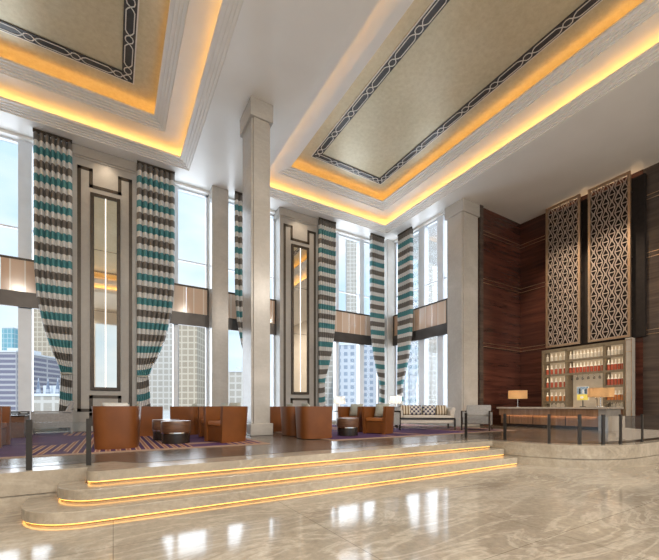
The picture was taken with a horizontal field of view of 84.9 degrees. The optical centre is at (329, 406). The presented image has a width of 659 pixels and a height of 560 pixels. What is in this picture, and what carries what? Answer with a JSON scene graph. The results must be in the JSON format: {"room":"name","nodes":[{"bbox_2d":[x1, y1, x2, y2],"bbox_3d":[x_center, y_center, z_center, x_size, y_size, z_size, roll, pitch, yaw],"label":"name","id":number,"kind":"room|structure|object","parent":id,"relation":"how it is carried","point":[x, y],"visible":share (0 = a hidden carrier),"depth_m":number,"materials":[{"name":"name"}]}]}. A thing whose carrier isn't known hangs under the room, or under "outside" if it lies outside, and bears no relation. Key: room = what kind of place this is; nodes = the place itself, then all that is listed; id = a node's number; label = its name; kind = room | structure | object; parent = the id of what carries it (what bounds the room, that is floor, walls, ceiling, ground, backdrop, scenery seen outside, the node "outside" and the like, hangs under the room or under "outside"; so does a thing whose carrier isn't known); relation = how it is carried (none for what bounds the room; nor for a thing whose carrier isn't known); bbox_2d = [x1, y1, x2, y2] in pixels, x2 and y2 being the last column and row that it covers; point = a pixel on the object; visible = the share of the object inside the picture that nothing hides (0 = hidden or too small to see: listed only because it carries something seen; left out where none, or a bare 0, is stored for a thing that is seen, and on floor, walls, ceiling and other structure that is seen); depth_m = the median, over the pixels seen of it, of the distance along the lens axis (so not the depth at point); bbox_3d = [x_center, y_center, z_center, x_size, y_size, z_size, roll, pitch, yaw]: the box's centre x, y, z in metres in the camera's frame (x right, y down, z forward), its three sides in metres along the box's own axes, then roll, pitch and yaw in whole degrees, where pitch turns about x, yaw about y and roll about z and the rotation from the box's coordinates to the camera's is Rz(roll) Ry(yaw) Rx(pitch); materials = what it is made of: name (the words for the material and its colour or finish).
{"room":"hotel lobby","nodes":[
{"label":"hotel lobby","id":0,"kind":"room"},
{"bbox_2d":[0,0,243,170],"bbox_3d":[-3.450,-8.415,3.702,6.940,0.830,16.340,0,0,-31],"label":"ceiling","id":1,"kind":"structure","parent":0,"point":[140,77],"depth_m":9.15,"materials":[{"name":"paint"}]},
{"bbox_2d":[0,129,444,245],"bbox_3d":[-4.547,-7.959,11.373,19.920,0.078,4.180,0,0,-31],"label":"lintel","id":2,"kind":"object","parent":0,"point":[3,132],"visible":0.25,"depth_m":13.31,"materials":[{"name":"paint"}]},
{"bbox_2d":[35,421,444,431],"bbox_3d":[-4.547,0.698,11.373,19.920,0.096,4.180,0,0,-31],"label":"sill","id":3,"kind":"structure","parent":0,"point":[36,429],"depth_m":11.08,"materials":[{"name":"grey stone"}]},
{"bbox_2d":[0,135,38,419],"bbox_3d":[-9.210,-3.635,10.717,2.550,8.570,0.340,0,0,-31],"label":"window","id":4,"kind":"structure","parent":3,"relation":"attached to","point":[26,302],"depth_m":10.70,"materials":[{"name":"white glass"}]},
{"bbox_2d":[169,185,208,405],"bbox_3d":[-5.572,-3.635,12.904,2.360,8.570,0.340,0,0,-31],"label":"window","id":5,"kind":"structure","parent":3,"relation":"attached to","point":[177,318],"depth_m":13.03,"materials":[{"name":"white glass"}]},
{"bbox_2d":[228,202,275,406],"bbox_3d":[-3.154,-3.635,14.356,2.080,8.570,0.340,0,0,-31],"label":"window","id":6,"kind":"structure","parent":3,"relation":"on","point":[232,323],"depth_m":14.73,"materials":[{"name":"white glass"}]},
{"bbox_2d":[332,233,378,420],"bbox_3d":[0.853,-3.635,16.764,3.670,8.570,0.340,0,0,-31],"label":"window","id":7,"kind":"structure","parent":3,"relation":"on","point":[360,340],"depth_m":16.89,"materials":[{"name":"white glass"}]},
{"bbox_2d":[393,215,446,406],"bbox_3d":[4.042,-3.635,16.009,0.340,8.570,3.280,0,0,-31],"label":"window","id":8,"kind":"structure","parent":3,"relation":"on","point":[439,331],"depth_m":15.52,"materials":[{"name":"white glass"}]},
{"bbox_2d":[0,463,658,559],"bbox_3d":[1.558,1.300,4.786,23.600,0.200,22.600,0,0,-31],"label":"floor","id":9,"kind":"structure","parent":0,"point":[517,511],"depth_m":3.58,"materials":[{"name":"beige stone"}]},
{"bbox_2d":[21,456,516,525],"bbox_3d":[0.206,1.125,5.832,8.040,0.150,0.985,0,0,-31],"label":"marble step","id":10,"kind":"structure","parent":9,"relation":"on","point":[50,510],"depth_m":4.39,"materials":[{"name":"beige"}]},
{"bbox_2d":[57,448,503,501],"bbox_3d":[0.253,0.975,6.035,7.750,0.150,0.685,0,0,-31],"label":"marble step","id":11,"kind":"structure","parent":10,"relation":"on","point":[78,490],"depth_m":4.80,"materials":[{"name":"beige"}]},
{"bbox_2d":[0,423,658,512],"bbox_3d":[-1.296,0.975,9.243,23.260,0.450,11.220,0,0,-31],"label":"platform","id":12,"kind":"object","parent":9,"relation":"on","point":[17,485],"visible":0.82,"depth_m":5.64,"materials":[{"name":"stone"}]},
{"bbox_2d":[26,419,90,469],"bbox_3d":[-4.814,0.450,3.577,4.087,0.600,0.068,0,0,-31],"label":"glass railing","id":13,"kind":"object","parent":12,"relation":"on","point":[88,421],"visible":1,"depth_m":4.29,"materials":[{"name":"metal"}]},
{"bbox_2d":[72,143,136,431],"bbox_3d":[-7.265,-3.624,11.693,1.890,8.748,0.830,0,0,-31],"label":"pilaster","id":14,"kind":"object","parent":12,"relation":"on","point":[95,171],"visible":0.64,"depth_m":11.27,"materials":[{"name":"grey stone"}]},
{"bbox_2d":[90,192,119,390],"bbox_3d":[-7.063,-3.590,11.357,0.806,6.140,0.054,0,0,-31],"label":"wall mirror","id":15,"kind":"object","parent":14,"relation":"attached to","point":[104,210],"visible":1,"depth_m":11.34,"materials":[{"name":"brown mirror"}]},
{"bbox_2d":[88,446,489,481],"bbox_3d":[0.277,0.875,6.228,7.410,0.008,0.368,0,0,-31],"label":"step light","id":16,"kind":"object","parent":12,"relation":"attached to","point":[487,446],"visible":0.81,"depth_m":5.21,"materials":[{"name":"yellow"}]},
{"bbox_2d":[274,207,318,406],"bbox_3d":[-1.407,-3.624,15.214,1.900,8.748,0.830,0,0,-31],"label":"pilaster","id":17,"kind":"object","parent":12,"relation":"on","point":[291,227],"visible":0.55,"depth_m":14.68,"materials":[{"name":"grey stone"}]},
{"bbox_2d":[291,244,308,394],"bbox_3d":[-1.204,-3.590,14.877,0.810,6.140,0.054,0,0,-31],"label":"wall mirror","id":18,"kind":"object","parent":17,"relation":"attached to","point":[299,254],"visible":1,"depth_m":14.86,"materials":[{"name":"brown mirror"}]},
{"bbox_2d":[294,247,306,391],"bbox_3d":[-1.212,-3.590,14.889,0.610,5.940,0.023,0,0,-31],"label":"mirror glass","id":19,"kind":"object","parent":18,"relation":"attached to","point":[300,253],"depth_m":14.87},
{"bbox_2d":[0,0,658,264],"bbox_3d":[1.635,-8.000,4.657,23.600,0.001,22.300,0,0,-31],"label":"ceiling","id":20,"kind":"structure","parent":0,"point":[278,49],"depth_m":10.49,"materials":[{"name":"paint"}]},
{"bbox_2d":[33,128,72,430],"bbox_3d":[-8.111,-3.648,10.572,0.937,8.696,0.242,0,0,-31],"label":"curtain","id":21,"kind":"object","parent":20,"relation":"hanging from","point":[52,158],"visible":0.94,"depth_m":10.58,"materials":[{"name":"fabric"}]},
{"bbox_2d":[137,160,174,405],"bbox_3d":[-5.769,-3.648,11.980,1.152,8.696,0.242,0,0,-31],"label":"curtain","id":22,"kind":"object","parent":20,"relation":"hanging from","point":[156,187],"visible":0.89,"depth_m":11.88,"materials":[{"name":"fabric"}]},
{"bbox_2d":[234,191,242,348],"bbox_3d":[-3.054,-3.648,13.611,1.046,8.696,0.242,0,0,-31],"label":"curtain","id":23,"kind":"object","parent":20,"relation":"hanging from","point":[238,199],"visible":0.14,"depth_m":13.41,"materials":[{"name":"fabric"}]},
{"bbox_2d":[318,217,335,405],"bbox_3d":[-0.081,-3.648,15.398,0.854,8.696,0.242,0,0,-31],"label":"curtain","id":24,"kind":"object","parent":20,"relation":"hanging from","point":[326,228],"visible":0.91,"depth_m":15.30,"materials":[{"name":"fabric"}]},
{"bbox_2d":[370,233,384,403],"bbox_3d":[2.245,-3.648,16.772,0.826,8.696,0.242,0,0,-31],"label":"curtain","id":25,"kind":"object","parent":20,"relation":"hanging from","point":[377,297],"visible":0.87,"depth_m":16.77,"materials":[{"name":"fabric"}]},
{"bbox_2d":[397,227,412,406],"bbox_3d":[3.421,-3.648,16.363,0.242,8.696,0.944,0,0,-31],"label":"curtain","id":26,"kind":"object","parent":20,"relation":"hanging from","point":[405,239],"visible":0.86,"depth_m":16.32,"materials":[{"name":"fabric"}]},
{"bbox_2d":[0,423,658,468],"bbox_3d":[-1.145,0.748,8.983,23.250,0.004,10.180,0,0,-31],"label":"floor","id":27,"kind":"structure","parent":0,"point":[279,443],"depth_m":6.97,"materials":[{"name":"brown stone"}]},
{"bbox_2d":[0,431,269,458],"bbox_3d":[-6.177,0.739,7.873,7.920,0.013,6.140,0,0,-31],"label":"rug","id":28,"kind":"object","parent":27,"relation":"on","point":[54,443],"visible":0.58,"depth_m":6.84,"materials":[{"name":"purple carpet"}]},
{"bbox_2d":[0,406,10,447],"bbox_3d":[-6.371,0.358,6.555,0.730,0.745,0.750,0,0,-31],"label":"tub chair","id":29,"kind":"object","parent":28,"relation":"on","point":[5,411],"visible":1,"depth_m":6.94,"materials":[{"name":"leather"}]},
{"bbox_2d":[11,415,29,437],"bbox_3d":[-7.697,0.464,8.733,0.580,0.535,0.580,0,0,-31],"label":"table","id":30,"kind":"object","parent":28,"relation":"on","point":[18,422],"visible":0.67,"depth_m":8.59,"materials":[{"name":"brown wood"}]},
{"bbox_2d":[11,411,29,419],"bbox_3d":[-8.564,0.374,9.439,0.940,0.714,0.850,0,0,-27],"label":"lounge chair","id":31,"kind":"object","parent":28,"relation":"on","point":[12,412],"visible":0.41,"depth_m":9.86,"materials":[{"name":"grey fabric"}]},
{"bbox_2d":[31,401,74,434],"bbox_3d":[-7.656,0.284,9.985,0.942,0.894,0.850,0,0,-37],"label":"lounge chair","id":32,"kind":"object","parent":28,"relation":"on","point":[40,419],"visible":0.96,"depth_m":9.67,"materials":[{"name":"grey fabric"}]},
{"bbox_2d":[92,406,140,449],"bbox_3d":[-3.861,0.358,6.541,0.750,0.745,0.730,0,0,-25],"label":"tub chair","id":33,"kind":"object","parent":28,"relation":"on","point":[114,427],"visible":1,"depth_m":6.24,"materials":[{"name":"leather"}]},
{"bbox_2d":[102,403,129,405],"bbox_3d":[-3.813,0.105,6.438,0.420,0.361,0.180,0,0,-25],"label":"cushion","id":34,"kind":"object","parent":33,"relation":"on","point":[103,404],"visible":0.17,"depth_m":6.37,"materials":[{"name":"white fabric"}]},
{"bbox_2d":[140,406,162,435],"bbox_3d":[-4.786,0.358,9.315,0.730,0.745,0.750,0,0,-36],"label":"tub chair","id":35,"kind":"object","parent":28,"relation":"on","point":[148,413],"visible":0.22,"depth_m":9.05,"materials":[{"name":"leather"}]},
{"bbox_2d":[152,419,178,440],"bbox_3d":[-3.684,0.506,8.111,0.570,0.450,0.570,0,0,-31],"label":"table","id":36,"kind":"object","parent":28,"relation":"on","point":[156,423],"visible":0.52,"depth_m":7.85,"materials":[{"name":"black paint"}]},
{"bbox_2d":[161,420,190,443],"bbox_3d":[-3.136,0.506,7.355,0.570,0.450,0.570,0,0,-31],"label":"table","id":37,"kind":"object","parent":28,"relation":"on","point":[172,431],"visible":0.99,"depth_m":7.12,"materials":[{"name":"black paint"}]},
{"bbox_2d":[170,406,198,434],"bbox_3d":[-3.826,0.358,9.774,0.730,0.745,0.750,0,0,-6],"label":"tub chair","id":38,"kind":"object","parent":28,"relation":"on","point":[190,413],"visible":0.55,"depth_m":9.42,"materials":[{"name":"leather"}]},
{"bbox_2d":[198,406,203,436],"bbox_3d":[-2.754,0.358,8.904,0.730,0.745,0.750,0,0,-39],"label":"tub chair","id":39,"kind":"object","parent":28,"relation":"on","point":[200,408],"visible":0.06,"depth_m":8.90,"materials":[{"name":"leather"}]},
{"bbox_2d":[203,406,247,442],"bbox_3d":[-2.187,0.358,7.764,0.750,0.745,0.730,0,0,41],"label":"tub chair","id":40,"kind":"object","parent":28,"relation":"on","point":[223,424],"visible":1,"depth_m":7.53,"materials":[{"name":"leather"}]},
{"bbox_2d":[228,403,240,405],"bbox_3d":[-2.110,0.096,7.853,0.420,0.380,0.185,0,0,41],"label":"cushion","id":41,"kind":"object","parent":40,"relation":"on","point":[230,404],"visible":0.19,"depth_m":7.81,"materials":[{"name":"beige fabric"}]},
{"bbox_2d":[208,185,227,405],"bbox_3d":[-4.205,-3.624,13.503,0.596,8.748,0.880,0,0,-31],"label":"stone pier","id":42,"kind":"object","parent":27,"relation":"on","point":[217,197],"visible":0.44,"depth_m":13.13,"materials":[{"name":"beige stone"}]},
{"bbox_2d":[240,96,272,435],"bbox_3d":[-1.997,-3.625,9.790,0.620,8.750,0.940,0,0,-31],"label":"stone column","id":43,"kind":"structure","parent":27,"relation":"on","point":[256,121],"depth_m":9.44,"materials":[{"name":"beige stone"}]},
{"bbox_2d":[379,239,394,405],"bbox_3d":[2.837,-3.624,17.723,0.720,8.748,0.900,0,0,-31],"label":"stone pier","id":44,"kind":"object","parent":27,"relation":"on","point":[389,246],"visible":0.28,"depth_m":17.25,"materials":[{"name":"grey stone"}]},
{"bbox_2d":[278,423,514,440],"bbox_3d":[1.420,0.739,12.315,6.880,0.013,6.150,0,0,-31],"label":"rug","id":45,"kind":"object","parent":27,"relation":"on","point":[428,429],"visible":0.56,"depth_m":10.38,"materials":[{"name":"purple carpet"}]},
{"bbox_2d":[270,407,281,431],"bbox_3d":[-1.752,0.358,10.964,0.730,0.745,0.750,0,0,-31],"label":"tub chair","id":46,"kind":"object","parent":45,"relation":"on","point":[275,412],"visible":0.23,"depth_m":10.65,"materials":[{"name":"leather"}]},
{"bbox_2d":[280,406,296,435],"bbox_3d":[-0.895,0.358,9.519,0.730,0.745,0.750,0,0,-29],"label":"tub chair","id":47,"kind":"object","parent":45,"relation":"on","point":[288,417],"visible":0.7,"depth_m":9.16,"materials":[{"name":"leather"}]},
{"bbox_2d":[295,406,331,438],"bbox_3d":[-0.423,0.358,8.578,0.730,0.745,0.750,0,0,-25],"label":"tub chair","id":48,"kind":"object","parent":45,"relation":"on","point":[312,422],"visible":1,"depth_m":8.27,"materials":[{"name":"leather"}]},
{"bbox_2d":[337,418,358,435],"bbox_3d":[0.466,0.506,9.263,0.570,0.450,0.570,0,0,-31],"label":"table","id":49,"kind":"object","parent":45,"relation":"on","point":[345,426],"visible":1,"depth_m":9.02,"materials":[{"name":"black paint"}]},
{"bbox_2d":[338,407,362,431],"bbox_3d":[0.759,0.358,11.017,0.750,0.745,0.730,0,0,31],"label":"tub chair","id":50,"kind":"object","parent":45,"relation":"on","point":[343,412],"visible":0.3,"depth_m":10.85,"materials":[{"name":"leather"}]},
{"bbox_2d":[349,404,362,415],"bbox_3d":[0.819,0.096,11.117,0.420,0.380,0.185,0,0,31],"label":"cushion","id":51,"kind":"object","parent":50,"relation":"on","point":[353,409],"visible":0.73,"depth_m":11.08,"materials":[{"name":"beige fabric"}]},
{"bbox_2d":[362,406,394,433],"bbox_3d":[1.410,0.358,10.089,0.750,0.745,0.730,0,0,35],"label":"tub chair","id":52,"kind":"object","parent":45,"relation":"on","point":[370,424],"visible":0.96,"depth_m":9.86,"materials":[{"name":"leather"}]},
{"bbox_2d":[374,404,388,416],"bbox_3d":[1.477,0.096,10.185,0.420,0.380,0.185,0,0,35],"label":"cushion","id":53,"kind":"object","parent":52,"relation":"on","point":[379,407],"visible":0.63,"depth_m":10.16,"materials":[{"name":"beige fabric"}]},
{"bbox_2d":[394,407,400,429],"bbox_3d":[1.673,0.364,11.505,0.940,0.734,0.850,0,0,-31],"label":"lounge chair","id":54,"kind":"object","parent":45,"relation":"on","point":[397,413],"visible":0.3,"depth_m":11.32,"materials":[{"name":"beige fabric"}]},
{"bbox_2d":[396,407,455,429],"bbox_3d":[3.191,0.371,12.065,1.834,0.720,0.925,0,0,5],"label":"sofa","id":55,"kind":"object","parent":45,"relation":"on","point":[449,418],"visible":0.65,"depth_m":11.65,"materials":[{"name":"beige fabric"}]},
{"bbox_2d":[400,405,409,414],"bbox_3d":[2.586,0.103,12.267,0.340,0.327,0.166,0,0,5],"label":"cushion","id":56,"kind":"object","parent":55,"relation":"on","point":[406,408],"visible":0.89,"depth_m":12.21,"materials":[{"name":"beige fabric"}]},
{"bbox_2d":[410,405,420,414],"bbox_3d":[2.905,0.103,12.239,0.400,0.327,0.166,0,0,5],"label":"cushion","id":57,"kind":"object","parent":55,"relation":"on","point":[414,409],"visible":1,"depth_m":12.19,"materials":[{"name":"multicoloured fabric"}]},
{"bbox_2d":[403,415,450,417],"bbox_3d":[3.182,0.334,11.962,1.520,0.125,0.650,0,0,5],"label":"seat cushion","id":58,"kind":"object","parent":55,"relation":"on","point":[404,416],"depth_m":11.65,"materials":[{"name":"beige fabric"}]},
{"bbox_2d":[422,405,434,414],"bbox_3d":[3.363,0.103,12.199,0.420,0.327,0.166,0,0,5],"label":"cushion","id":59,"kind":"object","parent":55,"relation":"on","point":[427,409],"visible":1,"depth_m":12.15,"materials":[{"name":"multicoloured fabric"}]},
{"bbox_2d":[436,405,446,414],"bbox_3d":[3.781,0.103,12.163,0.360,0.327,0.166,0,0,5],"label":"cushion","id":60,"kind":"object","parent":55,"relation":"on","point":[440,409],"visible":1,"depth_m":12.11,"materials":[{"name":"beige fabric"}]},
{"bbox_2d":[461,405,492,430],"bbox_3d":[4.717,0.334,11.503,0.850,0.794,0.941,0,0,29],"label":"lounge chair","id":61,"kind":"object","parent":45,"relation":"on","point":[476,414],"visible":0.87,"depth_m":11.55,"materials":[{"name":"beige fabric"}]},
{"bbox_3d":[0.386,0.441,14.115,0.480,0.580,0.480,0,0,-31],"label":"side table","id":62,"kind":"object","parent":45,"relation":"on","visible":0},
{"bbox_2d":[333,396,344,410],"bbox_3d":[0.386,-0.130,14.115,0.480,0.560,0.480,0,0,-31],"label":"table lamp","id":63,"kind":"object","parent":62,"relation":"on","point":[339,400],"visible":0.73,"depth_m":13.92,"materials":[{"name":"white fabric"}]},
{"bbox_3d":[2.461,0.441,13.378,0.480,0.580,0.480,0,0,-31],"label":"side table","id":64,"kind":"object","parent":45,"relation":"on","visible":0},
{"bbox_2d":[389,396,401,406],"bbox_3d":[2.461,-0.130,13.378,0.480,0.560,0.480,0,0,-31],"label":"table lamp","id":65,"kind":"object","parent":64,"relation":"on","point":[395,400],"visible":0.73,"depth_m":13.18,"materials":[{"name":"white fabric"}]},
{"bbox_2d":[497,407,623,430],"bbox_3d":[8.017,0.372,12.879,1.090,0.745,3.740,0,0,-31],"label":"bar counter","id":66,"kind":"object","parent":27,"relation":"on","point":[536,417],"depth_m":12.29,"materials":[{"name":"stone"}]},
{"bbox_2d":[508,390,526,406],"bbox_3d":[7.246,-0.315,13.862,0.660,0.630,0.660,0,0,-31],"label":"table lamp","id":67,"kind":"object","parent":66,"relation":"on","point":[513,394],"visible":0.91,"depth_m":13.60,"materials":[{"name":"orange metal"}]},
{"bbox_2d":[497,407,623,408],"bbox_3d":[8.017,0.033,12.879,1.090,0.065,3.740,0,0,-31],"label":"countertop","id":68,"kind":"structure","parent":66,"relation":"on","point":[497,407],"depth_m":12.17,"materials":[{"name":"stone"}]},
{"bbox_2d":[587,388,613,406],"bbox_3d":[8.748,-0.305,11.614,0.700,0.610,0.700,0,0,-31],"label":"table lamp","id":69,"kind":"object","parent":66,"relation":"on","point":[591,392],"visible":0.94,"depth_m":11.36,"materials":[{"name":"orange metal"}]},
{"bbox_2d":[465,413,658,444],"bbox_3d":[7.123,0.450,8.494,7.274,0.600,2.104,0,0,-8],"label":"glass railing","id":70,"kind":"object","parent":27,"relation":"on","point":[621,428],"visible":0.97,"depth_m":7.43,"materials":[{"name":"metal"}]},
{"bbox_2d":[542,337,634,415],"bbox_3d":[9.401,-0.772,13.197,0.530,3.035,2.920,0,0,-31],"label":"bar shelf","id":71,"kind":"object","parent":27,"relation":"on","point":[628,356],"visible":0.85,"depth_m":13.12,"materials":[{"name":"beige wood"}]},
{"bbox_2d":[577,386,588,406],"bbox_3d":[9.277,-0.375,13.180,0.100,0.740,0.380,0,0,-31],"label":"display sign","id":72,"kind":"object","parent":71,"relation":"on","point":[581,391],"visible":0.95,"depth_m":13.17,"materials":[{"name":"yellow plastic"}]},
{"bbox_2d":[577,387,587,393],"bbox_3d":[9.257,-0.600,13.168,0.006,0.270,0.360,0,0,-31],"label":"picture","id":73,"kind":"object","parent":72,"relation":"on","point":[580,390],"depth_m":13.17,"materials":[{"name":"multicoloured plastic"}]},
{"bbox_2d":[586,362,589,371],"bbox_3d":[9.387,-1.455,13.074,0.094,0.370,0.092,0,0,-31],"label":"bottle","id":74,"kind":"object","parent":71,"relation":"on","point":[587,366],"visible":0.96,"depth_m":13.05,"materials":[{"name":"red glass"}]},
{"bbox_2d":[597,361,600,370],"bbox_3d":[9.566,-1.455,12.776,0.094,0.370,0.092,0,0,-31],"label":"bottle","id":75,"kind":"object","parent":71,"relation":"on","point":[598,365],"visible":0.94,"depth_m":12.75,"materials":[{"name":"red glass"}]},
{"bbox_2d":[610,374,613,384],"bbox_3d":[9.767,-0.945,12.441,0.094,0.370,0.092,0,0,-31],"label":"bottle","id":76,"kind":"object","parent":71,"relation":"on","point":[612,378],"visible":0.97,"depth_m":12.42,"materials":[{"name":"red glass"}]},
{"bbox_2d":[610,359,613,369],"bbox_3d":[9.767,-1.455,12.441,0.094,0.370,0.092,0,0,-31],"label":"bottle","id":77,"kind":"object","parent":71,"relation":"on","point":[612,363],"visible":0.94,"depth_m":12.42,"materials":[{"name":"red glass"}]},
{"bbox_2d":[445,198,479,425],"bbox_3d":[5.316,-3.625,14.394,1.040,8.750,0.900,0,0,-31],"label":"stone column","id":78,"kind":"structure","parent":0,"point":[462,216],"depth_m":14.07,"materials":[{"name":"beige stone"}]},
{"bbox_2d":[270,0,658,233],"bbox_3d":[3.901,-8.415,8.119,6.990,0.830,16.340,0,0,-31],"label":"ceiling","id":79,"kind":"structure","parent":0,"point":[416,100],"depth_m":9.86,"materials":[{"name":"paint"}]},
{"bbox_2d":[478,205,520,425],"bbox_3d":[7.094,-3.625,15.124,2.860,8.750,0.380,0,0,-31],"label":"wall","id":80,"kind":"structure","parent":0,"point":[499,245],"depth_m":14.95,"materials":[{"name":"brown wood"}]},
{"bbox_2d":[520,163,658,415],"bbox_3d":[12.841,-3.500,8.591,0.337,9.400,17.500,0,0,-31],"label":"wall","id":81,"kind":"structure","parent":0,"point":[533,231],"depth_m":14.88,"materials":[{"name":"wood"}]},
{"bbox_2d":[548,173,646,348],"bbox_3d":[9.737,-5.077,13.317,0.139,5.435,3.100,0,0,-31],"label":"panel","id":82,"kind":"object","parent":81,"relation":"attached to","point":[638,183],"visible":0.57,"depth_m":12.78,"materials":[{"name":"brown"}]},
{"bbox_2d":[546,194,582,347],"bbox_3d":[9.104,-5.150,13.987,0.255,5.580,1.240,0,0,-31],"label":"lattice screen","id":83,"kind":"object","parent":82,"relation":"attached to","point":[548,220],"visible":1,"depth_m":13.90,"materials":[{"name":"brown wood"}]},
{"bbox_2d":[588,171,632,342],"bbox_3d":[9.882,-5.150,12.692,0.255,5.580,1.260,0,0,-31],"label":"lattice screen","id":84,"kind":"object","parent":82,"relation":"attached to","point":[628,174],"visible":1,"depth_m":12.61,"materials":[{"name":"brown wood"}]},
{"label":"outside","id":85,"kind":"structure","parent":0,"visible":0},
{"bbox_2d":[163,410,332,419],"bbox_3d":[-69.059,1.410,212.014,620.000,0.380,405.400,0,0,-31],"label":"street","id":86,"kind":"structure","parent":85,"point":[166,413],"depth_m":58.56,"materials":[{"name":"white"}]},
{"bbox_2d":[1,326,17,349],"bbox_3d":[-169.944,-21.327,198.000,6.206,45.094,16.400,0,0,0],"label":"tower block","id":87,"kind":"object","parent":86,"relation":"on","point":[9,334],"visible":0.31,"depth_m":190.00,"materials":[{"name":"teal glass"}]},
{"bbox_2d":[0,348,60,410],"bbox_3d":[-101.597,-8.883,120.000,12.011,20.206,20.400,0,0,0],"label":"tower block","id":88,"kind":"object","parent":86,"relation":"on","point":[45,368],"visible":0.44,"depth_m":110.18,"materials":[{"name":"stone"}]},
{"bbox_2d":[33,309,53,356],"bbox_3d":[-107.917,-21.286,151.000,17.511,45.011,22.400,0,0,0],"label":"tower block","id":89,"kind":"object","parent":86,"relation":"on","point":[40,341],"visible":0.02,"depth_m":140.00,"materials":[{"name":"beige concrete"}]},
{"bbox_2d":[33,377,59,410],"bbox_3d":[-55.767,-2.380,74.000,9.228,7.200,8.400,0,0,0],"label":"tower block","id":90,"kind":"object","parent":86,"relation":"on","point":[48,400],"visible":0.48,"depth_m":70.00,"materials":[{"name":"white concrete"}]},
{"bbox_2d":[149,324,178,409],"bbox_3d":[-69.028,-17.786,150.000,17.511,38.011,20.400,0,0,0],"label":"tower block","id":91,"kind":"object","parent":86,"relation":"on","point":[160,378],"visible":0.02,"depth_m":140.00,"materials":[{"name":"beige concrete"}]},
{"bbox_2d":[179,325,204,405],"bbox_3d":[-43.236,-14.077,120.000,5.900,30.594,20.400,0,0,0],"label":"tower block","id":92,"kind":"object","parent":86,"relation":"on","point":[191,338],"visible":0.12,"depth_m":109.99,"materials":[{"name":"beige concrete"}]},
{"bbox_2d":[228,367,242,405],"bbox_3d":[-31.333,-6.313,127.000,5.400,15.067,14.400,0,0,0],"label":"tower block","id":93,"kind":"object","parent":86,"relation":"on","point":[235,377],"visible":0.52,"depth_m":120.01,"materials":[{"name":"white concrete"}]},
{"bbox_2d":[325,348,332,409],"bbox_3d":[-0.625,-22.772,160.000,7.067,47.983,20.400,0,0,0],"label":"tower block","id":94,"kind":"object","parent":86,"relation":"on","point":[329,377],"visible":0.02,"depth_m":150.01,"materials":[{"name":"white concrete"}]},
{"bbox_2d":[339,343,356,406],"bbox_3d":[7.042,-11.674,139.000,6.900,25.789,18.400,0,0,0],"label":"tower block","id":95,"kind":"object","parent":86,"relation":"on","point":[347,351],"visible":0.67,"depth_m":130.01,"materials":[{"name":"white concrete"}]},
{"bbox_2d":[345,240,356,312],"bbox_3d":[14.292,-51.522,219.000,8.567,105.483,18.400,0,0,0],"label":"tower block","id":96,"kind":"object","parent":86,"relation":"on","point":[351,247],"visible":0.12,"depth_m":210.00,"materials":[{"name":"white concrete"}]},
{"bbox_2d":[364,345,375,406],"bbox_3d":[17.500,-13.508,149.000,8.567,29.456,18.400,0,0,0],"label":"tower block","id":97,"kind":"object","parent":86,"relation":"on","point":[369,364],"visible":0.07,"depth_m":140.00,"materials":[{"name":"concrete"}]},
{"bbox_2d":[403,299,417,404],"bbox_3d":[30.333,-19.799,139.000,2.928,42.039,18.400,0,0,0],"label":"tower block","id":98,"kind":"object","parent":86,"relation":"on","point":[410,380],"visible":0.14,"depth_m":130.01,"materials":[{"name":"white concrete"}]},
{"bbox_2d":[418,260,436,406],"bbox_3d":[48.403,-43.452,179.000,5.122,89.344,18.400,0,0,0],"label":"tower block","id":99,"kind":"object","parent":86,"relation":"on","point":[432,269],"visible":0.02,"depth_m":169.98,"materials":[{"name":"white concrete"}]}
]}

